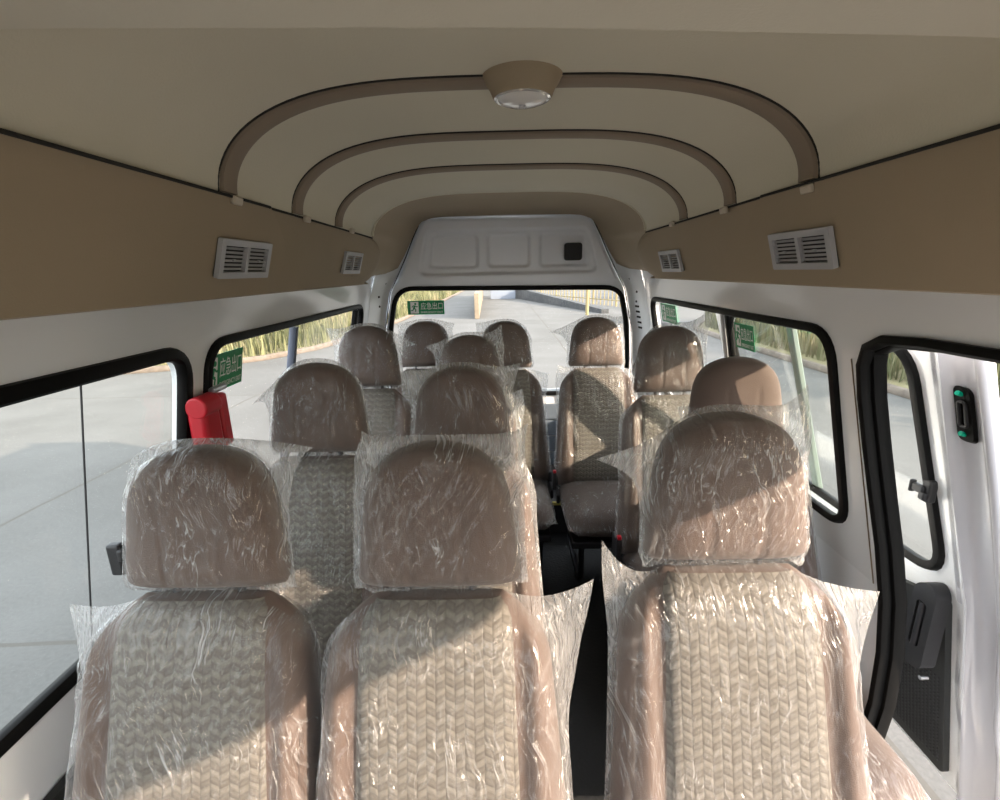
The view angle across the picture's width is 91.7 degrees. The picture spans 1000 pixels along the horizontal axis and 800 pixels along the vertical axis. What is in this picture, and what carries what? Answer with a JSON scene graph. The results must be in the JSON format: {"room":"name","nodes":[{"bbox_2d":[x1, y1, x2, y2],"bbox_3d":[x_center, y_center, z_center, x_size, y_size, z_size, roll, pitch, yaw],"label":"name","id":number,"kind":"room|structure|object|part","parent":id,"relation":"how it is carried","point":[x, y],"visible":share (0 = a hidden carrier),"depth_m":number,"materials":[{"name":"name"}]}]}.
{"room":"vehicle interior","nodes":[
{"label":"vehicle interior","id":0,"kind":"room"},
{"bbox_2d":[0,276,372,799],"bbox_3d":[-0.844,0.336,0.723,0.206,1.027,4.720,-1,15,0],"label":"wall","id":1,"kind":"structure","parent":0,"point":[32,347],"depth_m":1.00,"materials":[{"name":"white paint"}]},
{"bbox_2d":[0,347,192,757],"bbox_3d":[-0.847,0.393,0.495,0.163,0.665,1.683,-1,15,0],"label":"window","id":2,"kind":"structure","parent":1,"relation":"in","point":[28,389],"depth_m":0.97,"materials":[{"name":"black rubber"}]},
{"bbox_2d":[43,587,237,799],"bbox_3d":[-0.883,1.061,0.916,0.020,0.515,4.720,-1,15,0],"label":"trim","id":3,"kind":"structure","parent":1,"relation":"attached to","point":[58,792],"depth_m":0.98,"materials":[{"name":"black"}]},
{"bbox_2d":[0,134,284,320],"bbox_3d":[-0.670,-0.047,0.003,0.223,0.213,2.726,-1,15,0],"label":"trim","id":4,"kind":"structure","parent":1,"relation":"attached to","point":[78,234],"depth_m":0.72,"materials":[{"name":"brown plastic"}]},
{"bbox_2d":[185,383,233,444],"bbox_3d":[-0.775,0.070,1.317,0.059,0.209,0.135,-1,15,0],"label":"hammer","id":5,"kind":"object","parent":1,"relation":"attached to","point":[208,414],"visible":0.71,"depth_m":1.27,"materials":[{"name":"red plastic"}]},
{"bbox_3d":[-0.773,0.053,1.346,0.034,0.150,0.042,-1,15,0],"label":"hammer handle","id":6,"kind":"part","parent":5,"relation":"part of","materials":[{"name":"red plastic"}]},
{"bbox_2d":[213,237,272,278],"bbox_3d":[-0.581,-0.320,1.105,0.037,0.083,0.222,-1,15,0],"label":"air vent","id":7,"kind":"object","parent":1,"relation":"attached to","point":[234,258],"visible":1,"depth_m":1.09,"materials":[{"name":"grey plastic"}]},
{"bbox_2d":[203,304,363,456],"bbox_3d":[-0.843,-0.042,2.102,0.162,0.643,1.525,-1,15,0],"label":"window","id":8,"kind":"structure","parent":1,"relation":"in","point":[357,318],"depth_m":1.78,"materials":[{"name":"black rubber"}]},
{"bbox_2d":[213,347,242,386],"bbox_3d":[-0.814,-0.087,1.433,0.023,0.110,0.200,-1,15,0],"label":"exit sign","id":9,"kind":"object","parent":8,"relation":"attached to","point":[227,369],"visible":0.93,"depth_m":1.45,"materials":[{"name":"green"}]},
{"bbox_2d":[267,210,379,293],"bbox_3d":[-0.668,-0.535,1.835,0.216,0.213,1.303,-1,15,0],"label":"trim","id":10,"kind":"structure","parent":1,"relation":"attached to","point":[314,252],"depth_m":1.57,"materials":[{"name":"brown plastic"}]},
{"bbox_2d":[340,251,363,273],"bbox_3d":[-0.585,-0.542,1.919,0.037,0.083,0.222,-1,15,0],"label":"air vent","id":11,"kind":"object","parent":1,"relation":"attached to","point":[345,269],"visible":1,"depth_m":1.91,"materials":[{"name":"grey plastic"}]},
{"bbox_2d":[361,245,409,388],"bbox_3d":[-0.691,-0.203,3.112,0.426,1.780,0.205,-1,15,0],"label":"trim","id":12,"kind":"structure","parent":1,"relation":"attached to","point":[377,317],"depth_m":3.02,"materials":[{"name":"white paint"}]},
{"bbox_2d":[0,290,956,799],"bbox_3d":[0.220,-10.737,48.883,120.000,0.001,220.000,-1,15,0],"label":"ground","id":13,"kind":"structure","parent":0,"point":[44,585],"depth_m":5.94,"materials":[{"name":"concrete"}]},
{"bbox_2d":[126,291,462,373],"bbox_3d":[-16.998,-10.333,48.488,25.574,0.160,81.068,-1,15,0],"label":"curb","id":14,"kind":"object","parent":13,"relation":"on","point":[162,368],"visible":0.33,"depth_m":13.36,"materials":[{"name":"concrete"}]},
{"bbox_2d":[155,291,459,365],"bbox_3d":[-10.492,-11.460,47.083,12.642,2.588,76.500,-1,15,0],"label":"grass","id":15,"kind":"structure","parent":13,"relation":"on","point":[402,308],"depth_m":15.73,"materials":[{"name":"yellow plant"}]},
{"bbox_2d":[474,291,482,318],"bbox_3d":[-1.381,-7.279,33.681,0.220,1.200,22.008,-1,15,-1],"label":"wall","id":16,"kind":"structure","parent":13,"relation":"on","point":[478,295],"depth_m":23.14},
{"bbox_2d":[490,290,514,298],"bbox_3d":[0.226,-8.939,39.013,2.000,1.600,0.300,-1,15,0],"label":"wall","id":17,"kind":"structure","parent":13,"relation":"on","point":[495,294],"depth_m":38.98,"materials":[{"name":"grey"}]},
{"bbox_2d":[515,290,608,313],"bbox_3d":[2.991,-7.286,33.753,0.400,1.000,19.585,-5,15,-13],"label":"wall","id":18,"kind":"structure","parent":13,"relation":"on","point":[530,295],"depth_m":31.23,"materials":[{"name":"grey concrete"}]},
{"bbox_2d":[534,290,620,306],"bbox_3d":[4.854,-7.816,34.140,0.110,1.750,19.401,-7,16,-20],"label":"railing","id":19,"kind":"object","parent":13,"relation":"on","point":[564,296],"visible":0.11,"depth_m":31.55,"materials":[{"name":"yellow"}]},
{"bbox_3d":[4.858,-7.885,34.106,0.067,1.268,19.313,-7,16,-20],"label":"rail","id":20,"kind":"part","parent":19,"relation":"part of","materials":[{"name":"brown"}]},
{"bbox_2d":[585,290,588,314],"bbox_3d":[4.297,-5.135,23.816,0.178,1.900,0.178,-1,15,0],"label":"marker post","id":21,"kind":"object","parent":13,"relation":"on","point":[587,291],"visible":0.62,"depth_m":23.84,"materials":[{"name":"yellow metal"}]},
{"bbox_2d":[694,319,909,398],"bbox_3d":[12.765,0.996,3.574,25.499,0.160,62.579,8,17,31],"label":"curb","id":22,"kind":"object","parent":13,"relation":"on","point":[893,389],"visible":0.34,"depth_m":10.86,"materials":[{"name":"stone"}]},
{"bbox_2d":[699,311,999,399],"bbox_3d":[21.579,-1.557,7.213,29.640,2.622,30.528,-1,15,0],"label":"grass","id":23,"kind":"structure","parent":13,"relation":"on","point":[764,332],"depth_m":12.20,"materials":[{"name":"yellow plant"}]},
{"bbox_2d":[0,27,999,236],"bbox_3d":[0.031,-0.363,0.359,1.321,0.214,3.580,-1,15,0],"label":"ceiling","id":24,"kind":"structure","parent":0,"point":[170,102],"depth_m":0.84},
{"bbox_2d":[0,128,372,238],"bbox_3d":[-0.560,-0.254,0.390,0.012,0.018,3.580,-1,15,0],"label":"trim","id":25,"kind":"structure","parent":24,"relation":"attached to","point":[2,131],"depth_m":0.72,"materials":[{"name":"black"}]},
{"bbox_2d":[230,195,242,205],"bbox_3d":[-0.555,-0.420,1.022,0.014,0.018,0.035,-1,15,0],"label":"clip","id":26,"kind":"object","parent":25,"relation":"attached to","point":[235,200],"visible":1,"depth_m":1.01,"materials":[{"name":"beige plastic"}]},
{"bbox_2d":[303,215,310,222],"bbox_3d":[-0.553,-0.519,1.392,0.014,0.018,0.035,-1,15,0],"label":"clip","id":27,"kind":"object","parent":25,"relation":"attached to","point":[307,219],"visible":1,"depth_m":1.38,"materials":[{"name":"beige plastic"}]},
{"bbox_2d":[0,0,999,37],"bbox_3d":[0.029,-0.120,-0.426,1.150,0.058,1.839,-1,15,0],"label":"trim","id":28,"kind":"structure","parent":24,"relation":"attached to","point":[970,18],"depth_m":0.40,"materials":[{"name":"beige plastic"}]},
{"bbox_2d":[335,163,687,226],"bbox_3d":[0.035,-0.707,1.648,1.229,0.200,0.058,-1,15,0],"label":"trim","id":29,"kind":"structure","parent":24,"relation":"attached to","point":[675,196],"depth_m":1.62,"materials":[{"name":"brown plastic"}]},
{"bbox_2d":[291,129,736,214],"bbox_3d":[0.034,-0.624,1.308,1.229,0.207,0.058,-1,15,0],"label":"trim","id":30,"kind":"structure","parent":24,"relation":"attached to","point":[724,180],"depth_m":1.28,"materials":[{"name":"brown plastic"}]},
{"bbox_2d":[218,72,819,194],"bbox_3d":[0.033,-0.540,0.969,1.229,0.212,0.058,-1,15,0],"label":"trim","id":31,"kind":"structure","parent":24,"relation":"attached to","point":[803,149],"depth_m":0.95,"materials":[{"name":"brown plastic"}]},
{"bbox_2d":[482,60,562,109],"bbox_3d":[0.043,-0.602,0.937,0.160,0.067,0.160,-1,15,0],"label":"dome lamp","id":32,"kind":"object","parent":31,"relation":"attached to","point":[522,84],"visible":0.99,"depth_m":0.89,"materials":[{"name":"white"}]},
{"bbox_2d":[645,124,999,232],"bbox_3d":[0.626,-0.276,0.380,0.012,0.018,3.580,-1,15,0],"label":"trim","id":33,"kind":"structure","parent":24,"relation":"attached to","point":[994,127],"depth_m":0.81,"materials":[{"name":"black"}]},
{"bbox_2d":[669,221,674,226],"bbox_3d":[0.627,-0.642,1.771,0.014,0.018,0.035,-1,15,0],"label":"clip","id":34,"kind":"object","parent":33,"relation":"attached to","point":[672,223],"visible":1,"depth_m":1.76,"materials":[{"name":"beige plastic"}]},
{"bbox_2d":[719,206,727,213],"bbox_3d":[0.627,-0.531,1.358,0.014,0.018,0.035,-1,15,0],"label":"clip","id":35,"kind":"object","parent":33,"relation":"attached to","point":[723,210],"visible":1,"depth_m":1.35,"materials":[{"name":"beige plastic"}]},
{"bbox_2d":[800,183,813,194],"bbox_3d":[0.626,-0.430,0.989,0.014,0.018,0.035,-1,15,0],"label":"clip","id":36,"kind":"object","parent":33,"relation":"attached to","point":[808,188],"visible":1,"depth_m":0.98,"materials":[{"name":"beige plastic"}]},
{"bbox_2d":[372,214,643,390],"bbox_3d":[0.055,-0.319,3.236,1.960,1.910,0.008,-1,15,0],"label":"wall","id":37,"kind":"structure","parent":0,"point":[546,389],"depth_m":3.07,"materials":[{"name":"white paint"}]},
{"bbox_2d":[385,214,631,463],"bbox_3d":[0.056,-0.255,3.196,1.614,1.806,0.052,-1,15,0],"label":"door","id":38,"kind":"structure","parent":37,"relation":"in","point":[523,252],"depth_m":3.04,"materials":[{"name":"white"}]},
{"bbox_2d":[407,300,444,314],"bbox_3d":[-0.475,-0.593,3.108,0.235,0.088,0.003,-1,15,0],"label":"exit sign","id":39,"kind":"object","parent":38,"relation":"attached to","point":[429,306],"visible":1,"depth_m":3.11,"materials":[{"name":"green plastic"}]},
{"bbox_3d":[0.041,-0.939,3.015,1.412,0.391,0.035,-1,15,0],"label":"panel","id":40,"kind":"part","parent":38,"relation":"part of","materials":[{"name":"white"}]},
{"bbox_3d":[0.059,-0.071,3.256,1.600,1.420,0.030,-1,15,0],"label":"panel","id":41,"kind":"part","parent":38,"relation":"part of","materials":[{"name":"white"}]},
{"bbox_2d":[564,242,581,259],"bbox_3d":[0.454,-0.921,3.009,0.110,0.105,0.020,-1,15,0],"label":"lamp","id":42,"kind":"object","parent":38,"relation":"attached to","point":[572,250],"depth_m":3.00,"materials":[{"name":"black plastic"}]},
{"bbox_2d":[538,464,629,799],"bbox_3d":[0.066,1.201,1.044,1.920,0.260,4.950,-1,15,0],"label":"floor","id":43,"kind":"structure","parent":0,"point":[587,744],"depth_m":1.97,"materials":[{"name":"black rubber"}]},
{"bbox_2d":[64,438,323,799],"bbox_3d":[-0.533,0.744,0.714,0.520,1.219,0.796,-1,15,0],"label":"passenger seat","id":44,"kind":"object","parent":43,"relation":"on","point":[196,694],"visible":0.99,"depth_m":0.83,"materials":[{"name":"fabric"}]},
{"bbox_3d":[-0.597,0.348,0.897,0.014,0.072,0.038,-1,15,0],"label":"headrest post","id":45,"kind":"part","parent":44,"relation":"part of","materials":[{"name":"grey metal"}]},
{"bbox_3d":[-0.531,0.650,0.849,0.299,0.560,0.224,-1,15,0],"label":"backrest panel","id":46,"kind":"part","parent":44,"relation":"part of","materials":[{"name":"fabric"}]},
{"bbox_3d":[-0.538,0.676,0.875,0.503,0.637,0.305,-1,15,0],"label":"backrest","id":47,"kind":"part","parent":44,"relation":"part of","materials":[{"name":"beige fabric"}]},
{"bbox_3d":[-0.531,0.665,0.872,0.469,0.597,0.269,-1,15,0],"label":"backrest","id":48,"kind":"part","parent":44,"relation":"part of","materials":[{"name":"beige fabric"}]},
{"bbox_3d":[-0.477,0.345,0.896,0.014,0.072,0.038,-1,15,0],"label":"headrest post","id":49,"kind":"part","parent":44,"relation":"part of","materials":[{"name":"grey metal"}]},
{"bbox_2d":[246,359,388,715],"bbox_3d":[-0.534,0.571,1.284,0.490,1.262,0.771,-1,15,0],"label":"passenger seat","id":50,"kind":"object","parent":43,"relation":"on","point":[317,407],"visible":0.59,"depth_m":1.39,"materials":[{"name":"fabric"}]},
{"bbox_3d":[-0.535,0.475,1.418,0.299,0.580,0.224,-1,15,0],"label":"backrest panel","id":51,"kind":"part","parent":50,"relation":"part of","materials":[{"name":"fabric"}]},
{"bbox_3d":[-0.535,0.490,1.441,0.469,0.617,0.269,-1,15,0],"label":"backrest","id":52,"kind":"part","parent":50,"relation":"part of","materials":[{"name":"beige fabric"}]},
{"bbox_2d":[320,672,326,715],"bbox_3d":[-0.529,0.879,1.238,0.436,0.142,0.500,-1,15,0],"label":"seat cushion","id":53,"kind":"object","parent":50,"relation":"on","point":[322,678],"depth_m":1.34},
{"bbox_2d":[321,326,413,467],"bbox_3d":[-0.593,0.357,2.045,0.490,1.285,0.772,-1,15,0],"label":"passenger seat","id":54,"kind":"object","parent":43,"relation":"on","point":[370,354],"visible":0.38,"depth_m":2.16,"materials":[{"name":"fabric"}]},
{"bbox_3d":[-0.594,0.261,2.179,0.299,0.591,0.224,-1,15,0],"label":"backrest panel","id":55,"kind":"part","parent":54,"relation":"part of","materials":[{"name":"fabric"}]},
{"bbox_3d":[-0.593,0.276,2.202,0.469,0.629,0.269,-1,15,0],"label":"backrest","id":56,"kind":"part","parent":54,"relation":"part of","materials":[{"name":"beige fabric"}]},
{"bbox_2d":[392,319,450,425],"bbox_3d":[-0.419,0.211,2.626,0.489,1.226,0.770,-1,15,0],"label":"passenger seat","id":57,"kind":"object","parent":43,"relation":"on","point":[423,335],"visible":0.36,"depth_m":2.75,"materials":[{"name":"fabric"}]},
{"bbox_3d":[-0.419,0.131,2.784,0.469,0.600,0.269,-1,15,0],"label":"backrest","id":58,"kind":"part","parent":57,"relation":"part of","materials":[{"name":"beige fabric"}]},
{"bbox_3d":[-0.419,0.117,2.761,0.299,0.564,0.224,-1,15,0],"label":"backrest panel","id":59,"kind":"part","parent":57,"relation":"part of","materials":[{"name":"fabric"}]},
{"bbox_2d":[316,429,591,799],"bbox_3d":[-0.104,0.731,0.690,0.509,1.241,0.788,0,15,5],"label":"passenger seat","id":60,"kind":"object","parent":43,"relation":"on","point":[431,694],"visible":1,"depth_m":0.81,"materials":[{"name":"fabric"}]},
{"bbox_3d":[-0.169,0.340,0.883,0.014,0.072,0.038,-1,15,0],"label":"headrest post","id":61,"kind":"part","parent":60,"relation":"part of","materials":[{"name":"grey metal"}]},
{"bbox_3d":[-0.104,0.643,0.836,0.299,0.562,0.224,-1,15,0],"label":"backrest panel","id":62,"kind":"part","parent":60,"relation":"part of","materials":[{"name":"fabric"}]},
{"bbox_3d":[-0.103,0.657,0.858,0.469,0.598,0.269,-1,15,0],"label":"backrest","id":63,"kind":"part","parent":60,"relation":"part of","materials":[{"name":"beige fabric"}]},
{"bbox_3d":[-0.086,0.665,0.860,0.523,0.645,0.309,-1,15,0],"label":"backrest","id":64,"kind":"part","parent":60,"relation":"part of","materials":[{"name":"beige fabric"}]},
{"bbox_3d":[-0.049,0.338,0.882,0.014,0.072,0.038,-1,15,0],"label":"headrest post","id":65,"kind":"part","parent":60,"relation":"part of","materials":[{"name":"grey metal"}]},
{"bbox_2d":[389,363,546,629],"bbox_3d":[-0.105,0.577,1.254,0.489,1.248,0.773,-1,15,0],"label":"passenger seat","id":66,"kind":"object","parent":43,"relation":"on","point":[453,402],"visible":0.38,"depth_m":1.37,"materials":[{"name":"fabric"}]},
{"bbox_3d":[-0.105,0.483,1.388,0.299,0.573,0.224,-1,15,0],"label":"backrest panel","id":67,"kind":"part","parent":66,"relation":"part of","materials":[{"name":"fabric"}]},
{"bbox_3d":[-0.104,0.497,1.411,0.469,0.610,0.269,-1,15,0],"label":"backrest","id":68,"kind":"part","parent":66,"relation":"part of","materials":[{"name":"beige fabric"}]},
{"bbox_3d":[-0.105,0.506,1.415,0.488,0.651,0.298,-1,15,0],"label":"backrest","id":69,"kind":"part","parent":66,"relation":"part of","materials":[{"name":"brown fabric"}]},
{"bbox_2d":[433,332,523,476],"bbox_3d":[-0.126,0.369,1.985,0.489,1.274,0.771,-1,15,0],"label":"passenger seat","id":70,"kind":"object","parent":43,"relation":"on","point":[475,351],"visible":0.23,"depth_m":2.10,"materials":[{"name":"fabric"}]},
{"bbox_3d":[-0.126,0.290,2.123,0.299,0.571,0.224,-1,15,0],"label":"backrest panel","id":71,"kind":"part","parent":70,"relation":"part of","materials":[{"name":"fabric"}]},
{"bbox_3d":[-0.126,0.304,2.146,0.469,0.608,0.269,-1,15,0],"label":"backrest","id":72,"kind":"part","parent":70,"relation":"part of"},
{"bbox_2d":[476,319,555,571],"bbox_3d":[0.038,0.224,2.544,0.495,1.227,0.777,-1,15,0],"label":"passenger seat","id":73,"kind":"object","parent":43,"relation":"on","point":[530,420],"visible":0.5,"depth_m":2.65,"materials":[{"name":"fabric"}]},
{"bbox_3d":[0.038,0.130,2.680,0.299,0.564,0.224,-1,15,0],"label":"backrest panel","id":74,"kind":"part","parent":73,"relation":"part of","materials":[{"name":"fabric"}]},
{"bbox_3d":[0.039,0.144,2.703,0.469,0.600,0.269,-1,15,0],"label":"backrest","id":75,"kind":"part","parent":73,"relation":"part of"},
{"bbox_2d":[522,478,553,529],"bbox_3d":[0.044,0.524,2.498,0.436,0.138,0.500,-1,15,0],"label":"seat cushion","id":76,"kind":"object","parent":73,"relation":"on","point":[542,509],"depth_m":2.38,"materials":[{"name":"brown fabric"}]},
{"bbox_3d":[0.199,0.724,2.587,0.028,0.232,0.417,-1,15,0],"label":"leg","id":77,"kind":"part","parent":73,"relation":"part of","materials":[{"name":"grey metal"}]},
{"bbox_3d":[0.046,0.575,2.560,0.400,0.102,0.495,-1,15,0],"label":"seat frame","id":78,"kind":"part","parent":73,"relation":"part of","materials":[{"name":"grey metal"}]},
{"bbox_2d":[552,316,636,579],"bbox_3d":[0.519,0.220,2.438,0.506,1.227,0.777,-1,15,0],"label":"passenger seat","id":79,"kind":"object","parent":43,"relation":"on","point":[593,402],"visible":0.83,"depth_m":2.54,"materials":[{"name":"fabric"}]},
{"bbox_3d":[0.384,0.726,2.483,0.028,0.232,0.417,-1,15,0],"label":"leg","id":80,"kind":"part","parent":79,"relation":"part of","materials":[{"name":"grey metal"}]},
{"bbox_3d":[0.531,0.571,2.454,0.400,0.102,0.495,-1,15,0],"label":"seat frame","id":81,"kind":"part","parent":79,"relation":"part of","materials":[{"name":"grey metal"}]},
{"bbox_2d":[559,480,619,536],"bbox_3d":[0.530,0.520,2.392,0.436,0.138,0.500,-1,15,0],"label":"seat cushion","id":82,"kind":"object","parent":79,"relation":"on","point":[590,507],"depth_m":2.27,"materials":[{"name":"fabric"}]},
{"bbox_3d":[0.524,0.140,2.597,0.469,0.600,0.269,-1,15,0],"label":"backrest","id":83,"kind":"part","parent":79,"relation":"part of","materials":[{"name":"beige fabric"}]},
{"bbox_3d":[0.524,0.126,2.574,0.299,0.564,0.224,-1,15,0],"label":"backrest panel","id":84,"kind":"part","parent":79,"relation":"part of","materials":[{"name":"fabric"}]},
{"bbox_2d":[612,320,703,594],"bbox_3d":[0.706,0.343,1.830,0.501,1.370,0.771,-1,15,0],"label":"passenger seat","id":85,"kind":"object","parent":43,"relation":"on","point":[669,358],"visible":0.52,"depth_m":1.95,"materials":[{"name":"fabric"}]},
{"bbox_3d":[0.719,0.752,1.860,0.400,0.107,0.495,-1,15,0],"label":"seat frame","id":86,"kind":"part","parent":85,"relation":"part of","materials":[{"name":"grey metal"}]},
{"bbox_2d":[622,550,667,588],"bbox_3d":[0.718,0.699,1.797,0.436,0.145,0.500,-1,15,0],"label":"seat cushion","id":87,"kind":"object","parent":85,"relation":"on","point":[631,559],"depth_m":1.87,"materials":[{"name":"fabric"}]},
{"bbox_3d":[0.712,0.305,1.999,0.469,0.627,0.269,-1,15,0],"label":"backrest","id":88,"kind":"part","parent":85,"relation":"part of","materials":[{"name":"brown fabric"}]},
{"bbox_3d":[0.712,0.290,1.976,0.299,0.589,0.224,-1,15,0],"label":"backrest panel","id":89,"kind":"part","parent":85,"relation":"part of","materials":[{"name":"fabric"}]},
{"bbox_2d":[602,404,872,799],"bbox_3d":[0.421,0.687,0.702,0.520,1.298,0.789,0,15,4],"label":"passenger seat","id":90,"kind":"object","parent":43,"relation":"on","point":[734,681],"visible":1,"depth_m":0.82,"materials":[{"name":"fabric"}]},
{"bbox_3d":[0.353,0.295,0.890,0.014,0.074,0.038,-1,15,0],"label":"headrest post","id":91,"kind":"part","parent":90,"relation":"part of","materials":[{"name":"grey metal"}]},
{"bbox_3d":[0.419,0.622,0.868,0.469,0.618,0.269,-1,15,0],"label":"backrest","id":92,"kind":"part","parent":90,"relation":"part of","materials":[{"name":"beige fabric"}]},
{"bbox_3d":[0.436,0.617,0.868,0.525,0.698,0.302,-1,15,0],"label":"backrest","id":93,"kind":"part","parent":90,"relation":"part of","materials":[{"name":"beige fabric"}]},
{"bbox_3d":[0.418,0.608,0.845,0.299,0.580,0.224,-1,15,0],"label":"backrest panel","id":94,"kind":"part","parent":90,"relation":"part of","materials":[{"name":"fabric"}]},
{"bbox_3d":[0.473,0.293,0.889,0.014,0.074,0.038,-1,15,0],"label":"headrest post","id":95,"kind":"part","parent":90,"relation":"part of","materials":[{"name":"grey metal"}]},
{"bbox_2d":[666,356,927,799],"bbox_3d":[0.730,0.550,1.311,0.487,1.237,0.761,-1,15,0],"label":"passenger seat","id":96,"kind":"object","parent":43,"relation":"on","point":[746,382],"visible":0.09,"depth_m":1.42,"materials":[{"name":"fabric"}]},
{"bbox_3d":[0.730,0.463,1.472,0.469,0.610,0.269,-1,15,0],"label":"backrest","id":97,"kind":"part","parent":96,"relation":"part of","materials":[{"name":"beige fabric"}]},
{"bbox_3d":[0.729,0.449,1.449,0.299,0.573,0.224,-1,15,0],"label":"backrest panel","id":98,"kind":"part","parent":96,"relation":"part of","materials":[{"name":"fabric"}]},
{"bbox_2d":[858,710,926,799],"bbox_3d":[0.735,0.848,1.268,0.436,0.141,0.500,-1,15,0],"label":"seat cushion","id":99,"kind":"object","parent":96,"relation":"on","point":[891,779],"depth_m":1.08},
{"bbox_2d":[642,270,999,713],"bbox_3d":[0.943,0.534,0.771,0.206,1.507,4.720,-1,15,0],"label":"wall","id":100,"kind":"structure","parent":0,"point":[851,317],"depth_m":1.31,"materials":[{"name":"white paint"}]},
{"bbox_2d":[372,191,646,275],"bbox_3d":[0.039,-0.844,2.551,1.491,0.406,0.895,-1,15,0],"label":"trim","id":101,"kind":"structure","parent":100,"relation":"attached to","point":[621,228],"depth_m":2.60,"materials":[{"name":"beige plastic"}]},
{"bbox_2d":[604,242,658,399],"bbox_3d":[0.802,-0.231,3.100,0.426,1.780,0.205,-1,15,0],"label":"trim","id":102,"kind":"structure","parent":100,"relation":"attached to","point":[632,280],"depth_m":3.03,"materials":[{"name":"white paint"}]},
{"bbox_2d":[635,305,641,328],"bbox_3d":[0.869,-0.521,3.039,0.033,0.144,0.062,-3,15,-7],"label":"outlet","id":103,"kind":"object","parent":100,"relation":"attached to","point":[635,305],"visible":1,"depth_m":3.03,"materials":[{"name":"black plastic"}]},
{"bbox_2d":[658,249,684,271],"bbox_3d":[0.670,-0.545,1.904,0.037,0.083,0.222,-1,15,0],"label":"air vent","id":104,"kind":"object","parent":100,"relation":"attached to","point":[675,264],"visible":1,"depth_m":1.89,"materials":[{"name":"grey plastic"}]},
{"bbox_2d":[637,199,766,283],"bbox_3d":[0.746,-0.561,1.822,0.216,0.213,1.307,-1,15,0],"label":"trim","id":105,"kind":"structure","parent":100,"relation":"attached to","point":[711,246],"depth_m":1.55,"materials":[{"name":"brown plastic"}]},
{"bbox_2d":[650,297,848,522],"bbox_3d":[0.935,-0.110,2.089,0.149,0.588,1.626,-1,15,0],"label":"window","id":106,"kind":"structure","parent":100,"relation":"in","point":[726,315],"depth_m":1.38,"materials":[{"name":"black rubber"}]},
{"bbox_2d":[660,303,677,324],"bbox_3d":[0.899,-0.461,2.586,0.020,0.098,0.240,-1,15,0],"label":"exit sign","id":107,"kind":"object","parent":106,"relation":"attached to","point":[668,311],"visible":1,"depth_m":2.58,"materials":[{"name":"green plastic"}]},
{"bbox_2d":[734,322,754,351],"bbox_3d":[0.900,-0.233,1.788,0.019,0.093,0.145,-1,15,0],"label":"exit sign","id":108,"kind":"object","parent":106,"relation":"attached to","point":[744,334],"visible":1,"depth_m":1.78,"materials":[{"name":"green plastic"}]},
{"bbox_2d":[768,226,838,269],"bbox_3d":[0.658,-0.328,1.061,0.037,0.083,0.222,-1,15,0],"label":"air vent","id":109,"kind":"object","parent":100,"relation":"attached to","point":[812,248],"visible":1,"depth_m":1.04,"materials":[{"name":"grey plastic"}]},
{"bbox_2d":[716,314,999,799],"bbox_3d":[1.151,0.369,1.730,0.378,1.370,1.281,-1,15,0],"label":"door","id":110,"kind":"structure","parent":100,"relation":"in","point":[948,703],"depth_m":1.23,"materials":[{"name":"white paint"}]},
{"bbox_2d":[894,660,939,760],"bbox_3d":[1.242,0.884,1.467,0.060,0.296,0.196,-1,15,0],"label":"speaker grille","id":111,"kind":"object","parent":110,"relation":"attached to","point":[917,708],"depth_m":1.44,"materials":[{"name":"black plastic"}]},
{"bbox_3d":[1.132,0.603,1.311,0.017,0.135,0.017,-1,15,0],"label":"lever","id":112,"kind":"part","parent":110,"relation":"part of","materials":[{"name":"black plastic"}]},
{"bbox_3d":[1.029,0.033,1.072,0.050,0.131,0.041,-1,15,0],"label":"plate","id":113,"kind":"part","parent":110,"relation":"part of","materials":[{"name":"black plastic"}]},
{"bbox_2d":[851,359,873,583],"bbox_3d":[0.947,0.197,1.266,0.138,0.611,0.003,6,16,24],"label":"trim","id":114,"kind":"structure","parent":100,"relation":"attached to","point":[851,359],"depth_m":1.26,"materials":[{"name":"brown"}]},
{"bbox_2d":[745,129,999,294],"bbox_3d":[0.737,-0.073,-0.010,0.223,0.213,2.722,-1,15,0],"label":"trim","id":115,"kind":"structure","parent":100,"relation":"attached to","point":[928,220],"depth_m":0.79,"materials":[{"name":"brown plastic"}]},
{"bbox_2d":[856,335,999,738],"bbox_3d":[0.951,0.674,0.597,0.194,1.359,1.512,-1,15,0],"label":"door seal","id":116,"kind":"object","parent":100,"relation":"in","point":[871,364],"depth_m":1.21,"materials":[{"name":"black rubber"}]}
]}

